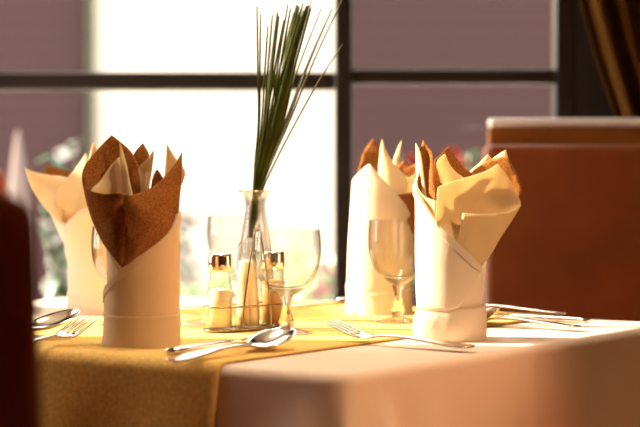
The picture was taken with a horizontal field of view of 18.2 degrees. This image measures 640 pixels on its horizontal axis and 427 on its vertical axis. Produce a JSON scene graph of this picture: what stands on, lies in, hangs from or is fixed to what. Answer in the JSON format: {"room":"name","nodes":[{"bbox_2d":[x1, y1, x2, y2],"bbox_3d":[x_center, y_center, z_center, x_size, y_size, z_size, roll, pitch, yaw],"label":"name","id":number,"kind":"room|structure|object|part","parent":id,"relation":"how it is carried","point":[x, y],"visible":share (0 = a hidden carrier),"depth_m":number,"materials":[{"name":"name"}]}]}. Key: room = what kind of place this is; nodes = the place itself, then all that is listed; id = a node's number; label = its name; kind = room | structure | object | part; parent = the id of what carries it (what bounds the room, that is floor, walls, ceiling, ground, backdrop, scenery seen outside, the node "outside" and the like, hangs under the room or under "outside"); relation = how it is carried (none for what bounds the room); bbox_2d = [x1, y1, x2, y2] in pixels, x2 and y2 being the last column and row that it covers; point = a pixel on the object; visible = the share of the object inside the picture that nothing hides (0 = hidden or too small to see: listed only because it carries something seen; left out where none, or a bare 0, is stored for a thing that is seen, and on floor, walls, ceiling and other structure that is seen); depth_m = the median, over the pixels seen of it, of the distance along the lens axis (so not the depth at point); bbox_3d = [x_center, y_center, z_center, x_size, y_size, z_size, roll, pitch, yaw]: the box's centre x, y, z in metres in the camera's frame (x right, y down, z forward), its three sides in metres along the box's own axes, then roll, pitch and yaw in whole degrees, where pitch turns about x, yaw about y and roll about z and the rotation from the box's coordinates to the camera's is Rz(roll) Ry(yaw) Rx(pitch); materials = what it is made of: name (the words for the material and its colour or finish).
{"room":"restaurant dining room","nodes":[
{"label":"restaurant dining room","id":0,"kind":"room"},
{"bbox_2d":[576,0,614,117],"bbox_3d":[0.390,-0.499,3.436,3.620,2.700,0.100,0,2,0],"label":"wall","id":1,"kind":"structure","parent":0,"point":[592,100],"depth_m":3.39,"materials":[{"name":"paint"}]},
{"bbox_2d":[0,0,575,302],"bbox_3d":[-0.092,-0.439,3.412,1.055,2.020,0.072,0,2,0],"label":"window","id":2,"kind":"structure","parent":1,"relation":"in","point":[562,75],"depth_m":3.39,"materials":[{"name":"paint"}]},
{"bbox_3d":[-0.092,-0.439,3.418,1.055,2.020,0.060,0,2,0],"label":"frame","id":3,"kind":"part","parent":2,"relation":"part of","materials":[{"name":"paint"}]},
{"bbox_2d":[580,0,639,117],"bbox_3d":[0.721,-0.386,3.289,0.959,2.282,0.116,0,2,0],"label":"curtain","id":4,"kind":"object","parent":1,"relation":"hanging from","point":[613,26],"visible":0.36,"depth_m":3.29,"materials":[{"name":"fabric"}]},
{"bbox_3d":[0.440,0.990,0.632,3.720,0.100,5.800,0,2,0],"label":"floor","id":5,"kind":"structure","parent":0,"visible":0},
{"bbox_2d":[0,170,5,191],"bbox_3d":[-0.707,0.396,2.975,0.440,0.946,0.502,0,2,-2],"label":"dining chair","id":6,"kind":"object","parent":5,"relation":"on","point":[2,177],"visible":0.12,"depth_m":3.15,"materials":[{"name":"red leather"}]},
{"bbox_2d":[0,191,42,426],"bbox_3d":[-0.239,0.443,1.514,0.440,0.946,0.502,1,2,36],"label":"dining chair","id":7,"kind":"object","parent":5,"relation":"on","point":[20,346],"visible":1,"depth_m":1.22,"materials":[{"name":"red leather"}]},
{"bbox_2d":[482,118,639,321],"bbox_3d":[0.876,0.363,2.921,1.250,1.010,0.535,0,2,0],"label":"leather bench","id":8,"kind":"object","parent":5,"relation":"on","point":[572,243],"visible":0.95,"depth_m":3.01,"materials":[{"name":"brown leather"}]},
{"bbox_3d":[0.882,0.338,3.150,1.238,0.945,0.045,0,2,0],"label":"panel","id":9,"kind":"part","parent":8,"relation":"part of","materials":[{"name":"brown leather"}]},
{"bbox_3d":[0.883,-0.142,3.140,1.236,0.014,0.065,0,2,0],"label":"trim","id":10,"kind":"part","parent":8,"relation":"part of","materials":[{"name":"white"}]},
{"bbox_3d":[-0.138,0.510,2.422,1.100,0.746,1.055,0,2,0],"label":"dining table","id":11,"kind":"object","parent":5,"relation":"on","visible":0},
{"bbox_2d":[39,296,639,426],"bbox_3d":[-0.138,0.262,2.412,0.988,0.257,0.767,1,2,36],"label":"tablecloth","id":12,"kind":"object","parent":11,"relation":"on","point":[524,374],"visible":0.52,"depth_m":2.07,"materials":[{"name":"fabric"}]},
{"bbox_2d":[25,144,106,315],"bbox_3d":[-0.302,0.021,2.580,0.126,0.224,0.102,1,2,36],"label":"rolled napkin","id":13,"kind":"object","parent":12,"relation":"on","point":[60,192],"visible":0.46,"depth_m":2.54,"materials":[{"name":"fabric"}]},
{"bbox_2d":[207,216,237,302],"bbox_3d":[-0.114,0.062,2.718,0.079,0.117,0.079,0,2,0],"label":"goblet","id":14,"kind":"object","parent":12,"relation":"on","point":[234,271],"visible":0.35,"depth_m":2.71,"materials":[{"name":"clear glass"}]},
{"bbox_3d":[-0.114,0.091,2.719,0.039,0.045,0.039,0,2,0],"label":"stem","id":15,"kind":"part","parent":14,"relation":"part of","materials":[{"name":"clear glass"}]},
{"bbox_2d":[40,300,563,426],"bbox_3d":[-0.083,0.257,2.362,0.459,0.250,0.727,1,2,36],"label":"table runner","id":16,"kind":"object","parent":12,"relation":"on","point":[86,383],"visible":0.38,"depth_m":2.05,"materials":[{"name":"gold fabric"}]},
{"bbox_2d":[40,309,79,330],"bbox_3d":[-0.352,0.120,2.172,0.191,0.027,0.042,-1,2,-25],"label":"spoon","id":17,"kind":"object","parent":16,"relation":"on","point":[59,318],"visible":0.56,"depth_m":2.21,"materials":[{"name":"silver metal"}]},
{"bbox_2d":[40,316,98,340],"bbox_3d":[-0.288,0.126,2.078,0.026,0.024,0.190,1,2,23],"label":"fork","id":18,"kind":"object","parent":16,"relation":"on","point":[62,333],"visible":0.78,"depth_m":2.13,"materials":[{"name":"silver metal"}]},
{"bbox_3d":[-0.301,0.132,2.049,0.020,0.007,0.125,7,6,23],"label":"handle","id":19,"kind":"part","parent":18,"relation":"part of","materials":[{"name":"silver metal"}]},
{"bbox_2d":[91,226,106,325],"bbox_3d":[-0.230,0.073,2.359,0.079,0.117,0.079,0,2,0],"label":"goblet","id":20,"kind":"object","parent":16,"relation":"on","point":[101,324],"visible":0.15,"depth_m":2.35,"materials":[{"name":"clear glass"}]},
{"bbox_2d":[91,226,106,282],"bbox_3d":[-0.230,0.052,2.358,0.079,0.075,0.079,0,2,0],"label":"bowl","id":21,"kind":"object","parent":20,"relation":"on","point":[92,226],"depth_m":2.35,"materials":[{"name":"clear glass"}]},
{"bbox_2d":[82,135,184,347],"bbox_3d":[-0.199,0.030,2.137,0.108,0.227,0.085,2,3,44],"label":"rolled napkin","id":22,"kind":"object","parent":16,"relation":"on","point":[138,225],"visible":0.97,"depth_m":2.10,"materials":[{"name":"fabric"}]},
{"bbox_2d":[180,306,208,326],"bbox_3d":[-0.162,0.121,2.367,0.062,0.020,0.062,0,2,0],"label":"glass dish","id":23,"kind":"object","parent":16,"relation":"on","point":[191,316],"visible":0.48,"depth_m":2.34,"materials":[{"name":"glass"}]},
{"bbox_2d":[165,337,249,353],"bbox_3d":[-0.099,0.136,2.107,0.020,0.008,0.212,1,2,30],"label":"table knife","id":24,"kind":"object","parent":16,"relation":"on","point":[180,349],"visible":0.61,"depth_m":2.05,"materials":[{"name":"silver metal"}]},
{"bbox_3d":[-0.124,0.137,2.061,0.019,0.008,0.106,1,2,30],"label":"handle","id":25,"kind":"part","parent":24,"relation":"part of","materials":[{"name":"silver metal"}]},
{"bbox_3d":[-0.072,0.135,2.153,0.020,0.003,0.107,1,2,30],"label":"blade","id":26,"kind":"part","parent":24,"relation":"part of","materials":[{"name":"silver metal"}]},
{"bbox_2d":[166,326,295,361],"bbox_3d":[-0.092,0.131,2.021,0.042,0.021,0.192,2,2,41],"label":"spoon","id":27,"kind":"object","parent":16,"relation":"on","point":[269,338],"visible":1,"depth_m":2.06,"materials":[{"name":"silver metal"}]},
{"bbox_3d":[-0.108,0.137,1.991,0.020,0.007,0.125,9,8,36],"label":"handle","id":28,"kind":"part","parent":27,"relation":"part of","materials":[{"name":"silver metal"}]},
{"bbox_2d":[246,326,295,348],"bbox_3d":[-0.051,0.129,2.068,0.043,0.019,0.067,9,8,36],"label":"bowl","id":29,"kind":"object","parent":27,"relation":"on","point":[269,338],"depth_m":2.08,"materials":[{"name":"silver metal"}]},
{"bbox_2d":[202,224,281,332],"bbox_3d":[-0.084,0.073,2.301,0.120,0.121,0.042,-2,2,-42],"label":"condiment caddy","id":30,"kind":"object","parent":16,"relation":"on","point":[269,304],"visible":0.74,"depth_m":2.29,"materials":[{"name":"gold metal"}]},
{"bbox_2d":[208,252,232,329],"bbox_3d":[-0.114,0.088,2.276,0.029,0.088,0.029,0,2,0],"label":"shaker","id":31,"kind":"object","parent":30,"relation":"in","point":[217,262],"visible":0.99,"depth_m":2.27,"materials":[{"name":"clear glass"}]},
{"bbox_3d":[-0.084,0.132,2.303,0.117,0.002,0.038,-2,2,-41],"label":"plate","id":32,"kind":"part","parent":30,"relation":"part of","materials":[{"name":"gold metal"}]},
{"bbox_2d":[234,242,260,327],"bbox_3d":[-0.084,0.082,2.302,0.031,0.098,0.031,0,2,0],"label":"holder","id":33,"kind":"object","parent":30,"relation":"in","point":[251,317],"visible":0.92,"depth_m":2.29,"materials":[{"name":"clear glass"}]},
{"bbox_3d":[-0.072,0.075,2.288,0.043,0.116,0.003,-2,2,-41],"label":"handle","id":34,"kind":"part","parent":30,"relation":"part of","materials":[{"name":"gold metal"}]},
{"bbox_2d":[261,250,285,325],"bbox_3d":[-0.054,0.087,2.328,0.029,0.088,0.029,0,2,0],"label":"shaker","id":35,"kind":"object","parent":30,"relation":"in","point":[275,259],"visible":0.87,"depth_m":2.32,"materials":[{"name":"clear glass"}]},
{"bbox_2d":[238,190,272,319],"bbox_3d":[-0.079,0.050,2.448,0.046,0.158,0.046,0,2,0],"label":"bud vase","id":36,"kind":"object","parent":16,"relation":"on","point":[255,213],"visible":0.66,"depth_m":2.43,"materials":[{"name":"clear glass"}]},
{"bbox_2d":[253,6,259,185],"bbox_3d":[-0.077,-0.110,2.429,0.010,0.282,0.029,-1,2,-23],"label":"grass blade","id":37,"kind":"object","parent":36,"relation":"in","point":[256,6],"visible":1,"depth_m":2.43,"materials":[{"name":"green plant"}]},
{"bbox_2d":[253,14,260,190],"bbox_3d":[-0.078,-0.106,2.439,0.016,0.273,0.006,1,2,23],"label":"grass blade","id":38,"kind":"object","parent":36,"relation":"in","point":[260,14],"visible":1,"depth_m":2.44,"materials":[{"name":"green plant"}]},
{"bbox_2d":[253,26,268,190],"bbox_3d":[-0.071,-0.098,2.424,0.008,0.256,0.044,-1,2,-31],"label":"grass blade","id":39,"kind":"object","parent":36,"relation":"in","point":[267,26],"visible":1,"depth_m":2.43,"materials":[{"name":"green plant"}]},
{"bbox_2d":[258,15,272,159],"bbox_3d":[-0.071,-0.107,2.446,0.030,0.273,0.004,-1,2,-20],"label":"grass blade","id":40,"kind":"object","parent":36,"relation":"in","point":[269,49],"visible":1,"depth_m":2.45,"materials":[{"name":"green plant"}]},
{"bbox_2d":[258,16,279,164],"bbox_3d":[-0.067,-0.105,2.442,0.036,0.271,0.002,0,2,7],"label":"grass blade","id":41,"kind":"object","parent":36,"relation":"in","point":[276,35],"visible":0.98,"depth_m":2.44,"materials":[{"name":"green plant"}]},
{"bbox_2d":[255,20,283,190],"bbox_3d":[-0.064,-0.103,2.441,0.043,0.266,0.003,0,2,4],"label":"grass blade","id":42,"kind":"object","parent":36,"relation":"in","point":[278,48],"visible":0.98,"depth_m":2.44,"materials":[{"name":"green plant"}]},
{"bbox_2d":[265,12,277,118],"bbox_3d":[-0.067,-0.108,2.450,0.038,0.276,0.006,-1,2,-30],"label":"grass blade","id":43,"kind":"object","parent":36,"relation":"in","point":[276,20],"visible":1,"depth_m":2.45,"materials":[{"name":"green plant"}]},
{"bbox_2d":[257,4,288,179],"bbox_3d":[-0.061,-0.111,2.428,0.063,0.283,0.006,1,2,39],"label":"grass blade","id":44,"kind":"object","parent":36,"relation":"in","point":[287,4],"visible":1,"depth_m":2.42,"materials":[{"name":"green plant"}]},
{"bbox_2d":[256,8,290,190],"bbox_3d":[-0.058,-0.108,2.420,0.071,0.277,0.009,2,2,43],"label":"grass blade","id":45,"kind":"object","parent":36,"relation":"in","point":[285,36],"visible":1,"depth_m":2.42,"materials":[{"name":"green plant"}]},
{"bbox_2d":[264,12,293,141],"bbox_3d":[-0.057,-0.110,2.462,0.068,0.279,0.005,-2,2,-41],"label":"grass blade","id":46,"kind":"object","parent":36,"relation":"in","point":[293,12],"visible":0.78,"depth_m":2.47,"materials":[{"name":"green plant"}]},
{"bbox_2d":[256,6,307,190],"bbox_3d":[-0.051,-0.111,2.439,0.072,0.282,0.004,0,2,5],"label":"grass blade","id":47,"kind":"object","parent":36,"relation":"in","point":[305,9],"visible":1,"depth_m":2.44,"materials":[{"name":"green plant"}]},
{"bbox_2d":[262,10,303,165],"bbox_3d":[-0.053,-0.111,2.455,0.076,0.280,0.005,-1,2,-24],"label":"grass blade","id":48,"kind":"object","parent":36,"relation":"in","point":[285,74],"visible":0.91,"depth_m":2.46,"materials":[{"name":"green plant"}]},
{"bbox_2d":[258,8,311,190],"bbox_3d":[-0.045,-0.108,2.421,0.088,0.277,0.008,1,2,33],"label":"grass blade","id":49,"kind":"object","parent":36,"relation":"in","point":[305,27],"visible":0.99,"depth_m":2.42,"materials":[{"name":"green plant"}]},
{"bbox_2d":[272,5,297,123],"bbox_3d":[-0.055,-0.114,2.460,0.069,0.288,0.009,-1,2,-32],"label":"grass blade","id":50,"kind":"object","parent":36,"relation":"in","point":[296,7],"visible":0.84,"depth_m":2.47,"materials":[{"name":"green plant"}]},
{"bbox_2d":[270,9,301,122],"bbox_3d":[-0.055,-0.109,2.436,0.069,0.278,0.004,1,2,19],"label":"grass blade","id":51,"kind":"object","parent":36,"relation":"in","point":[298,17],"visible":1,"depth_m":2.43,"materials":[{"name":"green plant"}]},
{"bbox_2d":[266,5,308,157],"bbox_3d":[-0.050,-0.112,2.442,0.073,0.284,0.004,0,2,6],"label":"grass blade","id":52,"kind":"object","parent":36,"relation":"in","point":[307,5],"visible":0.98,"depth_m":2.44,"materials":[{"name":"green plant"}]},
{"bbox_2d":[279,6,299,94],"bbox_3d":[-0.054,-0.113,2.457,0.070,0.286,0.006,-1,2,-31],"label":"grass blade","id":53,"kind":"object","parent":36,"relation":"in","point":[297,12],"visible":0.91,"depth_m":2.47,"materials":[{"name":"green plant"}]},
{"bbox_2d":[269,0,311,160],"bbox_3d":[-0.045,-0.120,2.462,0.088,0.299,0.010,-1,2,-28],"label":"grass blade","id":54,"kind":"object","parent":36,"relation":"in","point":[311,0],"visible":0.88,"depth_m":2.46,"materials":[{"name":"green plant"}]},
{"bbox_2d":[291,3,303,47],"bbox_3d":[-0.050,-0.116,2.462,0.076,0.290,0.007,-1,2,-35],"label":"grass blade","id":55,"kind":"object","parent":36,"relation":"in","point":[302,3],"visible":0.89,"depth_m":2.48,"materials":[{"name":"green plant"}]},
{"bbox_2d":[262,9,332,181],"bbox_3d":[-0.034,-0.112,2.462,0.110,0.283,0.005,-1,2,-25],"label":"grass blade","id":56,"kind":"object","parent":36,"relation":"in","point":[331,9],"visible":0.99,"depth_m":2.46,"materials":[{"name":"green plant"}]},
{"bbox_2d":[263,10,331,178],"bbox_3d":[-0.034,-0.110,2.454,0.101,0.280,0.005,0,2,-13],"label":"grass blade","id":57,"kind":"object","parent":36,"relation":"in","point":[300,85],"visible":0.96,"depth_m":2.45,"materials":[{"name":"green plant"}]},
{"bbox_2d":[260,0,341,189],"bbox_3d":[-0.030,-0.116,2.449,0.117,0.291,0.004,0,2,-10],"label":"grass blade","id":58,"kind":"object","parent":36,"relation":"in","point":[304,83],"visible":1,"depth_m":2.45,"materials":[{"name":"plant"}]},
{"bbox_2d":[262,44,342,189],"bbox_3d":[-0.029,-0.087,2.428,0.121,0.235,0.006,1,2,19],"label":"grass blade","id":59,"kind":"object","parent":36,"relation":"in","point":[342,44],"visible":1,"depth_m":2.43,"materials":[{"name":"green plant"}]},
{"bbox_2d":[289,8,321,95],"bbox_3d":[-0.041,-0.110,2.443,0.088,0.281,0.003,0,2,2],"label":"grass blade","id":60,"kind":"object","parent":36,"relation":"in","point":[321,8],"visible":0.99,"depth_m":2.44,"materials":[{"name":"plant"}]},
{"bbox_2d":[251,229,320,335],"bbox_3d":[-0.038,0.077,2.251,0.079,0.117,0.079,0,2,0],"label":"goblet","id":61,"kind":"object","parent":16,"relation":"on","point":[286,294],"visible":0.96,"depth_m":2.25,"materials":[{"name":"clear glass"}]},
{"bbox_2d":[251,229,320,295],"bbox_3d":[-0.038,0.056,2.251,0.079,0.075,0.079,0,2,0],"label":"bowl","id":62,"kind":"object","parent":61,"relation":"on","point":[281,291],"depth_m":2.24,"materials":[{"name":"clear glass"}]},
{"bbox_3d":[-0.038,0.106,2.252,0.039,0.045,0.039,0,2,0],"label":"stem","id":63,"kind":"part","parent":61,"relation":"part of","materials":[{"name":"clear glass"}]},
{"bbox_2d":[291,297,345,305],"bbox_3d":[0.025,0.117,2.697,0.020,0.008,0.212,2,2,41],"label":"table knife","id":64,"kind":"object","parent":16,"relation":"on","point":[342,299],"visible":0.48,"depth_m":2.67,"materials":[{"name":"silver metal"}]},
{"bbox_3d":[-0.010,0.119,2.658,0.020,0.003,0.107,2,2,41],"label":"blade","id":65,"kind":"part","parent":64,"relation":"part of","materials":[{"name":"silver metal"}]},
{"bbox_3d":[0.059,0.116,2.737,0.019,0.008,0.106,2,2,41],"label":"handle","id":66,"kind":"part","parent":64,"relation":"part of","materials":[{"name":"silver metal"}]},
{"bbox_2d":[345,139,415,314],"bbox_3d":[0.076,0.018,2.543,0.089,0.228,0.087,1,2,26],"label":"rolled napkin","id":67,"kind":"object","parent":16,"relation":"on","point":[382,197],"visible":0.87,"depth_m":2.51,"materials":[{"name":"fabric"}]},
{"bbox_2d":[368,223,414,323],"bbox_3d":[0.094,0.069,2.399,0.072,0.123,0.072,0,2,2],"label":"goblet","id":68,"kind":"object","parent":16,"relation":"on","point":[397,282],"visible":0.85,"depth_m":2.39,"materials":[{"name":"clear glass"}]},
{"bbox_2d":[368,223,414,284],"bbox_3d":[0.094,0.047,2.398,0.073,0.078,0.072,0,2,0],"label":"bowl","id":69,"kind":"object","parent":68,"relation":"on","point":[393,280],"depth_m":2.39,"materials":[{"name":"clear glass"}]},
{"bbox_3d":[0.094,0.100,2.400,0.036,0.047,0.036,0,2,0],"label":"stem","id":70,"kind":"part","parent":68,"relation":"part of","materials":[{"name":"clear glass"}]},
{"bbox_2d":[486,307,499,318],"bbox_3d":[0.177,0.118,2.445,0.042,0.021,0.192,0,2,-14],"label":"spoon","id":71,"kind":"object","parent":16,"relation":"on","point":[491,311],"visible":0.26,"depth_m":2.36,"materials":[{"name":"silver metal"}]},
{"bbox_2d":[486,304,567,313],"bbox_3d":[0.219,0.114,2.530,0.190,0.017,0.026,2,3,18],"label":"fork","id":72,"kind":"object","parent":16,"relation":"on","point":[487,305],"visible":0.42,"depth_m":2.51,"materials":[{"name":"silver metal"}]},
{"bbox_2d":[491,314,589,323],"bbox_3d":[0.233,0.125,2.437,0.212,0.008,0.020,1,2,37],"label":"table knife","id":73,"kind":"object","parent":16,"relation":"on","point":[562,319],"visible":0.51,"depth_m":2.39,"materials":[{"name":"silver metal"}]},
{"bbox_3d":[0.191,0.125,2.468,0.107,0.003,0.020,1,2,37],"label":"blade","id":74,"kind":"part","parent":73,"relation":"part of","materials":[{"name":"silver metal"}]},
{"bbox_2d":[321,319,474,348],"bbox_3d":[0.083,0.128,2.129,0.190,0.021,0.025,1,2,38],"label":"fork","id":75,"kind":"object","parent":12,"relation":"on","point":[343,327],"visible":1,"depth_m":2.14,"materials":[{"name":"silver metal"}]},
{"bbox_3d":[0.109,0.134,2.109,0.125,0.007,0.020,2,8,38],"label":"handle","id":76,"kind":"part","parent":75,"relation":"part of","materials":[{"name":"silver metal"}]},
{"bbox_2d":[413,141,521,341],"bbox_3d":[0.164,0.030,2.219,0.121,0.224,0.087,0,2,0],"label":"rolled napkin","id":77,"kind":"object","parent":12,"relation":"on","point":[461,214],"visible":0.92,"depth_m":2.19,"materials":[{"name":"fabric"}]},
{"bbox_2d":[487,317,581,327],"bbox_3d":[0.227,0.122,2.369,0.190,0.017,0.026,2,2,40],"label":"fork","id":78,"kind":"object","parent":12,"relation":"on","point":[493,318],"visible":0.55,"depth_m":2.34,"materials":[{"name":"silver metal"}]},
{"label":"outside","id":79,"kind":"structure","parent":0,"visible":0},
{"label":"ground","id":80,"kind":"structure","parent":79,"visible":0},
{"bbox_2d":[9,130,27,203],"bbox_3d":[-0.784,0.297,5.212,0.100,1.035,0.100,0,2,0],"label":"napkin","id":81,"kind":"object","parent":80,"relation":"on","point":[18,184],"visible":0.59,"depth_m":5.18,"materials":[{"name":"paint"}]},
{"bbox_2d":[34,139,203,298],"bbox_3d":[-0.440,0.342,4.313,0.381,1.003,0.270,0,2,0],"label":"flowering shrub","id":82,"kind":"object","parent":80,"relation":"on","point":[55,285],"visible":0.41,"depth_m":4.29,"materials":[{"name":"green plant"}]},
{"bbox_2d":[180,234,334,302],"bbox_3d":[-0.294,0.419,6.408,0.918,0.717,0.320,0,2,0],"label":"hedge","id":83,"kind":"object","parent":80,"relation":"on","point":[293,280],"visible":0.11,"depth_m":6.37,"materials":[{"name":"green plant"}]},
{"bbox_2d":[0,0,551,306],"bbox_3d":[0.000,-1.041,7.111,5.400,3.550,0.520,0,2,0],"label":"window","id":84,"kind":"structure","parent":80,"relation":"on","point":[215,132],"depth_m":6.99,"materials":[{"name":"glass"}]},
{"bbox_3d":[-0.801,-0.965,7.083,0.028,3.400,0.280,0,2,0],"label":"corner trim","id":85,"kind":"part","parent":84,"relation":"part of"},
{"bbox_2d":[283,251,334,302],"bbox_3d":[0.005,0.457,5.017,0.270,0.727,0.270,0,2,0],"label":"flowering plant","id":86,"kind":"object","parent":80,"relation":"on","point":[325,286],"visible":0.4,"depth_m":5.00,"materials":[{"name":"green plant"}]},
{"bbox_2d":[399,146,481,286],"bbox_3d":[0.210,0.353,4.213,0.270,0.988,0.270,0,2,0],"label":"flowering shrub","id":87,"kind":"object","parent":80,"relation":"on","point":[475,155],"visible":0.12,"depth_m":4.19,"materials":[{"name":"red plant"}]}
]}

